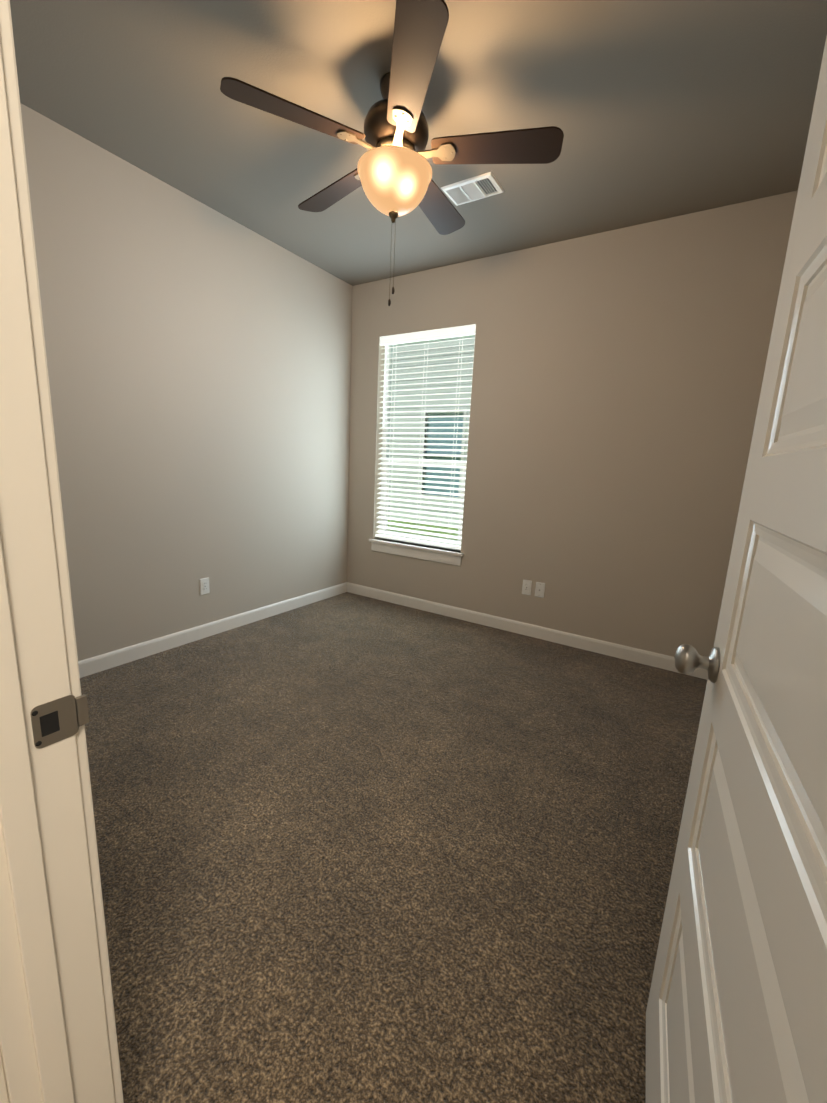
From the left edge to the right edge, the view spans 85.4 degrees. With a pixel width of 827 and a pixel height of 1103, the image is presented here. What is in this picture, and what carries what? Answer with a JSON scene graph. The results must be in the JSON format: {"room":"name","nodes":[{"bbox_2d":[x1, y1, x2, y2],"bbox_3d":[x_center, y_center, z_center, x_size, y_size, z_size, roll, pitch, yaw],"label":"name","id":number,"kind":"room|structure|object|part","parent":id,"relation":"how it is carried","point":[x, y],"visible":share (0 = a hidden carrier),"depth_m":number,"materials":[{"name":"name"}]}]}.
{"room":"empty bedroom","nodes":[
{"label":"empty bedroom","id":0,"kind":"room"},
{"bbox_2d":[20,103,352,660],"bbox_3d":[-1.411,-0.762,2.961,0.115,2.740,3.190,9,13,31],"label":"wall","id":1,"kind":"structure","parent":0,"point":[198,354],"depth_m":2.76,"materials":[{"name":"paint"}]},
{"bbox_2d":[200,577,209,594],"bbox_3d":[-1.432,0.239,3.079,0.008,0.115,0.070,9,13,31],"label":"electrical outlet","id":2,"kind":"object","parent":1,"relation":"attached to","point":[204,586],"visible":1,"depth_m":3.07,"materials":[{"name":"white plastic"}]},
{"bbox_2d":[78,582,345,677],"bbox_3d":[-1.462,0.556,3.110,0.013,0.095,3.022,9,13,31],"label":"baseboard","id":3,"kind":"structure","parent":1,"relation":"attached to","point":[100,663],"depth_m":3.05,"materials":[{"name":"white paint"}]},
{"bbox_2d":[80,592,706,1102],"bbox_3d":[-0.155,1.033,1.433,4.690,0.080,4.890,9,13,31],"label":"floor","id":4,"kind":"structure","parent":0,"point":[354,848],"depth_m":1.46,"materials":[{"name":"carpet"}]},
{"bbox_2d":[10,0,826,285],"bbox_3d":[-0.024,-1.752,0.891,4.690,0.120,4.890,9,13,31],"label":"ceiling","id":5,"kind":"structure","parent":0,"point":[655,110],"depth_m":1.87,"materials":[{"name":"beige paint"}]},
{"bbox_2d":[220,0,563,305],"bbox_3d":[-0.077,-1.480,1.917,1.279,0.810,1.257,9,13,31],"label":"ceiling fan","id":6,"kind":"object","parent":5,"relation":"hanging from","point":[391,174],"visible":1,"depth_m":1.75,"materials":[{"name":"brown wood"}]},
{"bbox_3d":[-0.090,-1.254,1.923,0.034,0.297,0.020,9,13,31],"label":"chain","id":7,"kind":"part","parent":6,"relation":"part of","materials":[{"name":"silver metal"}]},
{"bbox_3d":[-0.080,-1.500,1.874,0.310,0.156,0.310,9,13,31],"label":"lamp shade","id":8,"kind":"part","parent":6,"relation":"part of","materials":[{"name":"white glass"}]},
{"bbox_3d":[-0.068,-1.760,1.824,0.266,0.224,0.266,9,13,31],"label":"motor","id":9,"kind":"part","parent":6,"relation":"part of","materials":[{"name":"brown metal"}]},
{"bbox_2d":[441,172,503,205],"bbox_3d":[0.323,-1.972,2.450,0.295,0.011,0.190,9,13,31],"label":"ceiling vent","id":10,"kind":"object","parent":5,"relation":"in","point":[481,186],"visible":1,"depth_m":2.44,"materials":[{"name":"white plastic"}]},
{"bbox_2d":[347,191,797,656],"bbox_3d":[0.754,-0.745,3.400,3.090,2.740,0.150,9,13,31],"label":"wall","id":11,"kind":"structure","parent":0,"point":[617,377],"depth_m":3.00,"materials":[{"name":"paint"}]},
{"bbox_2d":[369,335,474,565],"bbox_3d":[0.075,-0.860,3.793,0.955,1.847,0.177,9,13,31],"label":"window","id":12,"kind":"structure","parent":11,"relation":"in","point":[390,362],"depth_m":3.88,"materials":[{"name":"white plastic"}]},
{"bbox_2d":[375,324,475,549],"bbox_3d":[0.068,-0.921,3.765,0.887,1.716,0.070,9,13,31],"label":"window blind","id":13,"kind":"object","parent":12,"relation":"attached to","point":[452,332],"visible":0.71,"depth_m":3.77,"materials":[{"name":"white plastic"}]},
{"bbox_2d":[346,582,707,679],"bbox_3d":[0.649,0.563,3.584,3.090,0.095,0.013,9,13,31],"label":"baseboard","id":14,"kind":"structure","parent":11,"relation":"attached to","point":[662,661],"depth_m":3.42,"materials":[{"name":"white paint"}]},
{"bbox_2d":[522,579,531,594],"bbox_3d":[0.860,0.274,3.405,0.070,0.115,0.008,9,13,31],"label":"electrical outlet","id":15,"kind":"object","parent":11,"relation":"attached to","point":[526,587],"visible":1,"depth_m":3.40,"materials":[{"name":"white plastic"}]},
{"bbox_2d":[535,582,544,597],"bbox_3d":[0.942,0.288,3.350,0.070,0.115,0.017,9,13,31],"label":"electrical outlet","id":16,"kind":"object","parent":11,"relation":"attached to","point":[539,589],"visible":1,"depth_m":3.35,"materials":[{"name":"white plastic"}]},
{"bbox_3d":[-0.440,-0.227,0.447,4.505,2.740,0.115,9,13,31],"label":"wall","id":17,"kind":"structure","parent":0,"visible":0},
{"bbox_2d":[0,0,123,1102],"bbox_3d":[-0.125,0.141,0.306,0.957,2.102,0.143,9,13,31],"label":"door frame","id":18,"kind":"structure","parent":17,"relation":"attached to","point":[18,151],"depth_m":0.55,"materials":[{"name":"white paint"}]},
{"bbox_3d":[-0.473,0.220,0.574,0.014,0.049,0.026,9,13,31],"label":"jamb strike hole","id":19,"kind":"part","parent":18,"relation":"part of","materials":[{"name":"silver metal"}]},
{"bbox_2d":[30,694,88,748],"bbox_3d":[-0.462,0.218,0.587,0.007,0.058,0.060,9,13,31],"label":"strike plate","id":20,"kind":"object","parent":18,"relation":"attached to","point":[73,714],"visible":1,"depth_m":0.59,"materials":[{"name":"silver metal"}]},
{"bbox_2d":[645,36,826,1102],"bbox_3d":[0.426,0.159,0.506,0.170,2.018,0.822,8,12,26],"label":"door","id":21,"kind":"structure","parent":17,"relation":"in","point":[736,1010],"depth_m":0.56,"materials":[{"name":"white paint"}]},
{"label":"outside","id":22,"kind":"structure","parent":0,"visible":0},
{"bbox_2d":[388,520,457,539],"bbox_3d":[0.758,-0.593,11.190,34.000,0.270,12.810,9,13,31],"label":"lawn","id":23,"kind":"structure","parent":22,"point":[433,526],"depth_m":9.93,"materials":[{"name":"green plant"}]},
{"bbox_2d":[388,336,474,525],"bbox_3d":[0.765,-4.179,10.227,22.000,7.130,0.225,9,13,31],"label":"neighbouring house","id":24,"kind":"structure","parent":23,"relation":"on","point":[443,362],"depth_m":10.57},
{"bbox_3d":[0.681,-2.265,10.512,1.140,2.040,0.085,9,13,31],"label":"frame","id":25,"kind":"part","parent":24,"relation":"part of","materials":[{"name":"white plastic"}]},
{"bbox_3d":[0.719,-2.275,10.573,1.000,1.900,0.020,9,13,31],"label":"glass","id":26,"kind":"part","parent":24,"relation":"part of","materials":[{"name":"teal"}]}
]}

